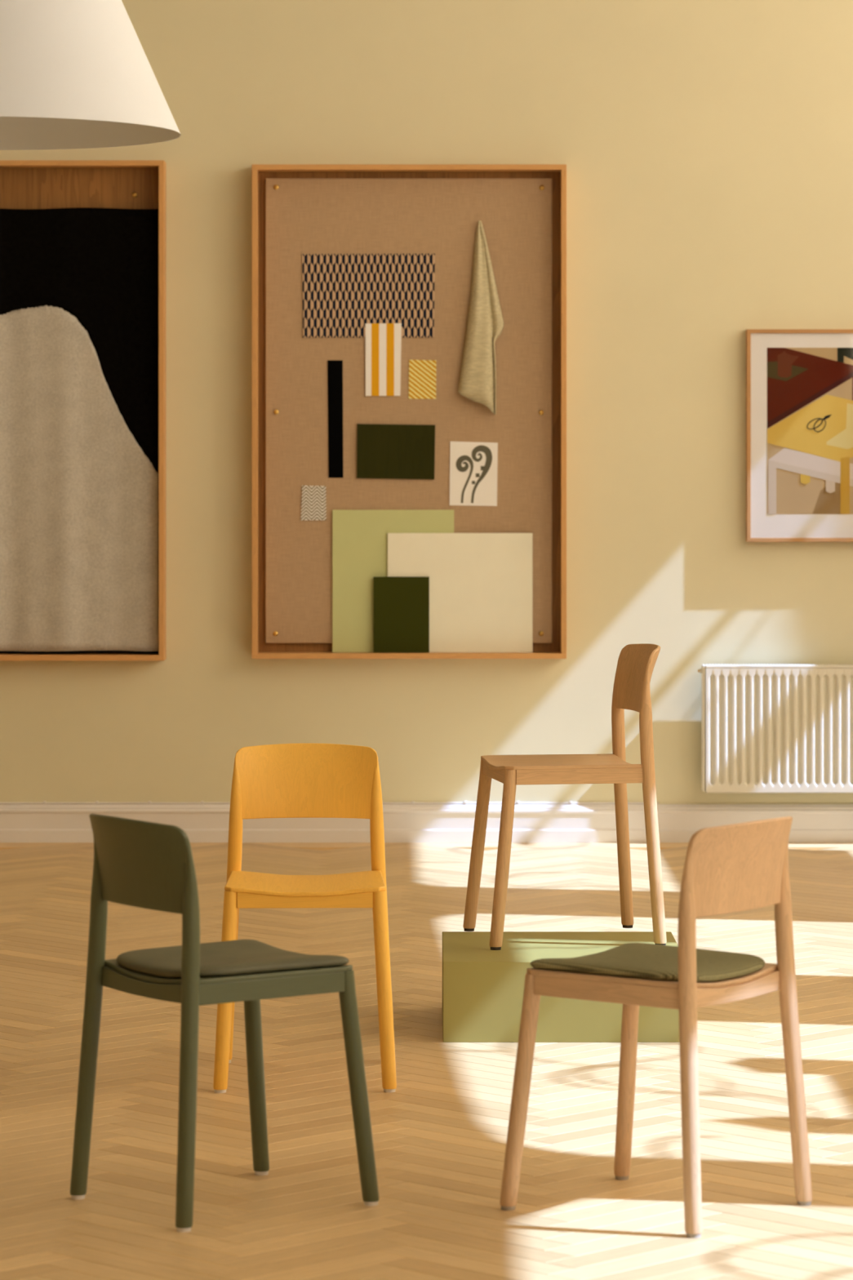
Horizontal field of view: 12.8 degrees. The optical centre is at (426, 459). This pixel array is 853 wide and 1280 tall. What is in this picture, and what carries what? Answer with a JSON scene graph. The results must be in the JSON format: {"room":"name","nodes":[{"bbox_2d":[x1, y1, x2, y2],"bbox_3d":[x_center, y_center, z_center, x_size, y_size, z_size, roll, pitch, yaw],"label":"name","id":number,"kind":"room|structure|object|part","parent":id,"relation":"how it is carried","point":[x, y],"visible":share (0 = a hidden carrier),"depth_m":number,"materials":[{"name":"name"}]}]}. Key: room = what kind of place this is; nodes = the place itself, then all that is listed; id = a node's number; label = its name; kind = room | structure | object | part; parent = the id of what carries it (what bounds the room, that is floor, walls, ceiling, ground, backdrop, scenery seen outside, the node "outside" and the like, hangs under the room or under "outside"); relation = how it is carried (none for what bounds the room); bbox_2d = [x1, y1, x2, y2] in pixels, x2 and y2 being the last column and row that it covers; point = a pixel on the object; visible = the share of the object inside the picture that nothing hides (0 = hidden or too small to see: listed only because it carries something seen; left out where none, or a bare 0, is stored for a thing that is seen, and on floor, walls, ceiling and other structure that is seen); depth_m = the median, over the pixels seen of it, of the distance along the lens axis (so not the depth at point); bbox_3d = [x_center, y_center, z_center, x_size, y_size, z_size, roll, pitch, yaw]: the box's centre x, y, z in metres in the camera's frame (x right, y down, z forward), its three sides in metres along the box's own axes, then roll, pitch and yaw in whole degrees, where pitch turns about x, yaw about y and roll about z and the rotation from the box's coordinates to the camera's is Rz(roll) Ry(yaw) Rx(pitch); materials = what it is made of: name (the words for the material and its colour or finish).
{"room":"furniture showroom","nodes":[
{"label":"furniture showroom","id":0,"kind":"room"},
{"bbox_2d":[0,0,852,804],"bbox_3d":[-0.800,-1.062,14.900,10.000,5.300,0.200,0,0,0],"label":"wall","id":1,"kind":"structure","parent":0,"point":[705,147],"depth_m":14.80,"materials":[{"name":"paint"}]},
{"bbox_2d":[0,208,158,653],"bbox_3d":[-1.625,-0.110,14.751,1.172,1.728,0.041,0,0,0],"label":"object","id":2,"kind":"object","parent":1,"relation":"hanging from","point":[79,445],"visible":1,"depth_m":14.75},
{"bbox_2d":[0,160,165,660],"bbox_3d":[-1.627,-0.187,14.739,1.230,1.929,0.119,0,0,0],"label":"frame","id":3,"kind":"object","parent":1,"relation":"attached to","point":[24,184],"visible":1,"depth_m":14.78,"materials":[{"name":"brown wood"}]},
{"bbox_2d":[0,800,657,804],"bbox_3d":[-2.325,1.335,14.795,6.450,0.011,0.010,0,0,0],"label":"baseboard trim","id":4,"kind":"structure","parent":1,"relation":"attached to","point":[44,802],"depth_m":14.79,"materials":[{"name":"white paint"}]},
{"bbox_2d":[265,178,551,643],"bbox_3d":[-0.069,-0.187,14.773,1.112,1.802,0.026,0,0,0],"label":"pinboard","id":5,"kind":"object","parent":1,"relation":"attached to","point":[440,217],"visible":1,"depth_m":14.76,"materials":[{"name":"brown fabric"}]},
{"bbox_2d":[301,485,326,519],"bbox_3d":[-0.438,0.170,14.758,0.098,0.135,0.004,0,0,0],"label":"swatch","id":6,"kind":"object","parent":5,"relation":"attached to","point":[313,497],"visible":1,"depth_m":14.76,"materials":[{"name":"grey fabric"}]},
{"bbox_2d":[327,360,343,477],"bbox_3d":[-0.353,-0.155,14.758,0.061,0.456,0.003,0,0,0],"label":"ribbon","id":7,"kind":"object","parent":5,"relation":"attached to","point":[335,367],"visible":1,"depth_m":14.76,"materials":[{"name":"black fabric"}]},
{"bbox_2d":[302,253,435,337],"bbox_3d":[-0.225,-0.633,14.758,0.515,0.326,0.004,0,0,0],"label":"swatch","id":8,"kind":"object","parent":5,"relation":"attached to","point":[343,293],"visible":1,"depth_m":14.76,"materials":[{"name":"fabric"}]},
{"bbox_2d":[365,323,401,395],"bbox_3d":[-0.167,-0.385,14.754,0.140,0.282,0.003,0,0,0],"label":"swatch","id":9,"kind":"object","parent":5,"relation":"attached to","point":[383,340],"visible":1,"depth_m":14.75,"materials":[{"name":"fabric"}]},
{"bbox_2d":[356,423,435,479],"bbox_3d":[-0.118,-0.029,14.755,0.304,0.215,0.010,0,0,0],"label":"panel","id":10,"kind":"object","parent":5,"relation":"attached to","point":[393,451],"visible":1,"depth_m":14.75,"materials":[{"name":"green fabric"}]},
{"bbox_2d":[408,360,435,399],"bbox_3d":[-0.016,-0.309,14.758,0.108,0.152,0.003,0,0,0],"label":"swatch","id":11,"kind":"object","parent":5,"relation":"attached to","point":[422,373],"visible":1,"depth_m":14.76,"materials":[{"name":"yellow fabric"}]},
{"bbox_2d":[448,441,497,506],"bbox_3d":[0.182,0.057,14.757,0.188,0.251,0.005,0,0,0],"label":"picture card","id":12,"kind":"object","parent":5,"relation":"attached to","point":[473,465],"visible":1,"depth_m":14.76,"materials":[{"name":"white paper"}]},
{"bbox_2d":[457,220,503,414],"bbox_3d":[0.211,-0.547,14.736,0.178,0.752,0.035,0,0,0],"label":"hanging cloth","id":13,"kind":"object","parent":5,"relation":"hanging from","point":[477,380],"visible":1,"depth_m":14.73,"materials":[{"name":"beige fabric"}]},
{"bbox_2d":[252,164,566,658],"bbox_3d":[-0.067,-0.183,14.739,1.214,1.906,0.119,0,0,0],"label":"frame","id":14,"kind":"object","parent":1,"relation":"attached to","point":[557,649],"visible":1,"depth_m":14.71,"materials":[{"name":"brown wood"}]},
{"bbox_2d":[332,510,453,652],"bbox_3d":[-0.129,0.473,14.755,0.471,0.552,0.009,0,0,0],"label":"panel","id":15,"kind":"object","parent":14,"relation":"on","point":[359,537],"visible":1,"depth_m":14.75,"materials":[{"name":"green paper"}]},
{"bbox_2d":[373,577,429,653],"bbox_3d":[-0.097,0.602,14.732,0.216,0.293,0.010,0,0,0],"label":"panel","id":16,"kind":"object","parent":14,"relation":"on","point":[401,605],"visible":1,"depth_m":14.73,"materials":[{"name":"green paper"}]},
{"bbox_2d":[387,533,533,652],"bbox_3d":[0.130,0.518,14.743,0.562,0.463,0.009,0,0,0],"label":"panel","id":17,"kind":"object","parent":14,"relation":"on","point":[481,584],"visible":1,"depth_m":14.74,"materials":[{"name":"beige paper"}]},
{"bbox_2d":[0,804,852,842],"bbox_3d":[-0.850,1.415,14.787,9.500,0.147,0.026,0,0,0],"label":"baseboard","id":18,"kind":"structure","parent":1,"relation":"attached to","point":[19,823],"depth_m":14.78,"materials":[{"name":"white paint"}]},
{"bbox_2d":[697,664,852,793],"bbox_3d":[1.807,1.142,14.745,1.514,0.693,0.110,0,0,0],"label":"radiator","id":19,"kind":"object","parent":1,"relation":"attached to","point":[766,728],"visible":1,"depth_m":14.69,"materials":[{"name":"metal"}]},
{"bbox_3d":[1.815,1.288,14.723,1.471,0.002,0.064,0,0,0],"label":"plate","id":20,"kind":"part","parent":19,"relation":"part of","materials":[{"name":"metal"}]},
{"bbox_3d":[1.815,1.038,14.758,1.463,0.487,0.004,0,0,0],"label":"panel","id":21,"kind":"part","parent":19,"relation":"part of","materials":[{"name":"metal"}]},
{"bbox_2d":[746,328,852,542],"bbox_3d":[1.832,-0.091,14.775,1.180,0.823,0.048,0,0,0],"label":"framed print","id":22,"kind":"object","parent":1,"relation":"attached to","point":[799,382],"visible":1,"depth_m":14.76,"materials":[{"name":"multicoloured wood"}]},
{"bbox_2d":[0,842,852,1279],"bbox_3d":[-0.800,1.538,4.425,9.600,0.100,20.850,0,0,0],"label":"floor","id":23,"kind":"structure","parent":0,"point":[440,1139],"depth_m":8.79,"materials":[{"name":"brown wood"}]},
{"bbox_2d":[70,813,379,1231],"bbox_3d":[-0.414,1.096,7.628,0.494,0.785,0.433,0,0,-36],"label":"dining chair","id":24,"kind":"object","parent":23,"relation":"on","point":[140,864],"visible":1,"depth_m":7.54,"materials":[{"name":"green paint"}]},
{"bbox_3d":[-0.680,1.111,7.667,0.076,0.737,0.036,0,0,4],"label":"leg","id":25,"kind":"part","parent":24,"relation":"part of","materials":[{"name":"green paint"}]},
{"bbox_3d":[-0.582,0.794,7.507,0.081,0.182,0.353,0,0,-36],"label":"backrest","id":26,"kind":"part","parent":24,"relation":"part of","materials":[{"name":"green paint"}]},
{"bbox_3d":[-0.551,1.041,7.530,0.025,0.042,0.336,0,0,-36],"label":"rail","id":27,"kind":"part","parent":24,"relation":"part of","materials":[{"name":"green paint"}]},
{"bbox_3d":[-0.461,1.111,7.364,0.036,0.737,0.076,0,0,15],"label":"leg","id":28,"kind":"part","parent":24,"relation":"part of","materials":[{"name":"green paint"}]},
{"bbox_3d":[-0.402,1.021,7.637,0.377,0.022,0.382,0,0,-36],"label":"seat","id":29,"kind":"part","parent":24,"relation":"part of","materials":[{"name":"green paint"}]},
{"bbox_3d":[-0.355,1.250,7.901,0.035,0.460,0.085,0,0,25],"label":"leg","id":30,"kind":"part","parent":24,"relation":"part of","materials":[{"name":"green paint"}]},
{"bbox_3d":[-0.311,1.040,7.484,0.350,0.040,0.019,0,0,-35],"label":"rail","id":31,"kind":"part","parent":24,"relation":"part of","materials":[{"name":"green paint"}]},
{"bbox_3d":[-0.136,1.250,7.598,0.085,0.460,0.035,0,0,-7],"label":"leg","id":32,"kind":"part","parent":24,"relation":"part of","materials":[{"name":"green paint"}]},
{"bbox_2d":[213,742,396,1093],"bbox_3d":[-0.291,1.096,9.185,0.433,0.785,0.494,0,0,-1],"label":"dining chair","id":33,"kind":"object","parent":23,"relation":"on","point":[299,780],"visible":1,"depth_m":9.35,"materials":[{"name":"paint"}]},
{"bbox_3d":[-0.473,1.250,8.973,0.035,0.460,0.085,0,0,28],"label":"leg","id":34,"kind":"part","parent":33,"relation":"part of","materials":[{"name":"paint"}]},
{"bbox_3d":[-0.483,1.111,9.373,0.036,0.737,0.076,0,0,-41],"label":"leg","id":35,"kind":"part","parent":33,"relation":"part of","materials":[{"name":"paint"}]},
{"bbox_3d":[-0.291,1.021,9.171,0.382,0.022,0.377,0,0,-1],"label":"seat","id":36,"kind":"part","parent":33,"relation":"part of","materials":[{"name":"paint"}]},
{"bbox_3d":[-0.287,1.040,8.995,0.320,0.038,0.020,0,0,-1],"label":"rail","id":37,"kind":"part","parent":33,"relation":"part of","materials":[{"name":"paint"}]},
{"bbox_3d":[-0.296,0.794,9.392,0.353,0.182,0.081,0,0,-1],"label":"backrest","id":38,"kind":"part","parent":33,"relation":"part of","materials":[{"name":"paint"}]},
{"bbox_3d":[-0.109,1.111,9.382,0.036,0.737,0.076,0,0,38],"label":"leg","id":39,"kind":"part","parent":33,"relation":"part of","materials":[{"name":"paint"}]},
{"bbox_3d":[-0.099,1.250,8.982,0.035,0.460,0.085,0,0,-30],"label":"leg","id":40,"kind":"part","parent":33,"relation":"part of","materials":[{"name":"paint"}]},
{"bbox_2d":[442,931,679,1042],"bbox_3d":[0.353,1.385,10.024,0.622,0.206,0.621,0,0,0],"label":"box","id":41,"kind":"object","parent":23,"relation":"on","point":[483,987],"visible":0.68,"depth_m":9.71,"materials":[{"name":"green paint"}]},
{"bbox_2d":[462,643,666,950],"bbox_3d":[0.376,0.890,10.193,0.494,0.785,0.433,0,0,-9],"label":"dining chair","id":42,"kind":"object","parent":41,"relation":"on","point":[636,663],"visible":1,"depth_m":10.05,"materials":[{"name":"brown wood"}]},
{"bbox_3d":[0.141,1.044,10.343,0.085,0.460,0.035,0,0,20],"label":"leg","id":43,"kind":"part","parent":42,"relation":"part of","materials":[{"name":"brown wood"}]},
{"bbox_3d":[0.189,0.835,10.162,0.020,0.038,0.320,0,0,-9],"label":"rail","id":44,"kind":"part","parent":42,"relation":"part of","materials":[{"name":"brown wood"}]},
{"bbox_3d":[0.202,1.044,9.974,0.085,0.460,0.035,0,0,-38],"label":"leg","id":45,"kind":"part","parent":42,"relation":"part of","materials":[{"name":"brown wood"}]},
{"bbox_3d":[0.362,0.816,10.190,0.377,0.022,0.382,0,0,-9],"label":"seat","id":46,"kind":"part","parent":42,"relation":"part of","materials":[{"name":"brown wood"}]},
{"bbox_3d":[0.406,0.834,10.018,0.350,0.040,0.019,0,0,-10],"label":"rail","id":47,"kind":"part","parent":42,"relation":"part of","materials":[{"name":"brown wood"}]},
{"bbox_3d":[0.536,0.906,10.409,0.036,0.737,0.076,0,0,41],"label":"leg","id":48,"kind":"part","parent":42,"relation":"part of","materials":[{"name":"brown wood"}]},
{"bbox_3d":[0.580,0.589,10.226,0.081,0.182,0.353,0,0,-9],"label":"backrest","id":49,"kind":"part","parent":42,"relation":"part of","materials":[{"name":"brown wood"}]},
{"bbox_3d":[0.597,0.906,10.040,0.076,0.737,0.036,0,0,30],"label":"leg","id":50,"kind":"part","parent":42,"relation":"part of","materials":[{"name":"brown wood"}]},
{"bbox_2d":[499,816,812,1238],"bbox_3d":[0.466,1.096,7.574,0.494,0.785,0.433,0,0,37],"label":"dining chair","id":51,"kind":"object","parent":23,"relation":"on","point":[732,868],"visible":1,"depth_m":7.49,"materials":[{"name":"brown wood"}]},
{"bbox_3d":[0.188,1.250,7.552,0.085,0.460,0.035,0,0,8],"label":"leg","id":52,"kind":"part","parent":51,"relation":"part of","materials":[{"name":"brown wood"}]},
{"bbox_3d":[0.359,1.040,7.433,0.350,0.040,0.019,0,0,37],"label":"rail","id":53,"kind":"part","parent":51,"relation":"part of","materials":[{"name":"brown wood"}]},
{"bbox_3d":[0.415,1.250,7.849,0.035,0.460,0.085,0,0,-24],"label":"leg","id":54,"kind":"part","parent":51,"relation":"part of","materials":[{"name":"brown wood"}]},
{"bbox_3d":[0.454,1.021,7.583,0.377,0.022,0.382,0,0,37],"label":"seat","id":55,"kind":"part","parent":51,"relation":"part of","materials":[{"name":"brown wood"}]},
{"bbox_3d":[0.505,1.111,7.308,0.036,0.737,0.076,0,0,-13],"label":"leg","id":56,"kind":"part","parent":51,"relation":"part of","materials":[{"name":"brown wood"}]},
{"bbox_3d":[0.600,1.041,7.471,0.025,0.042,0.336,0,0,37],"label":"rail","id":57,"kind":"part","parent":51,"relation":"part of","materials":[{"name":"brown wood"}]},
{"bbox_3d":[0.630,0.794,7.448,0.081,0.182,0.353,0,0,37],"label":"backrest","id":58,"kind":"part","parent":51,"relation":"part of","materials":[{"name":"brown wood"}]},
{"bbox_3d":[0.733,1.111,7.605,0.076,0.737,0.036,0,0,-2],"label":"leg","id":59,"kind":"part","parent":51,"relation":"part of","materials":[{"name":"brown wood"}]},
{"bbox_3d":[-0.800,-3.812,4.400,10.000,0.200,21.200,0,0,0],"label":"ceiling","id":60,"kind":"structure","parent":0,"visible":0},
{"bbox_2d":[0,0,181,150],"bbox_3d":[-1.006,-2.223,8.600,0.902,2.978,0.902,0,0,0],"label":"pendant lamp","id":61,"kind":"object","parent":60,"relation":"hanging from","point":[74,74],"visible":1,"depth_m":8.33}
]}

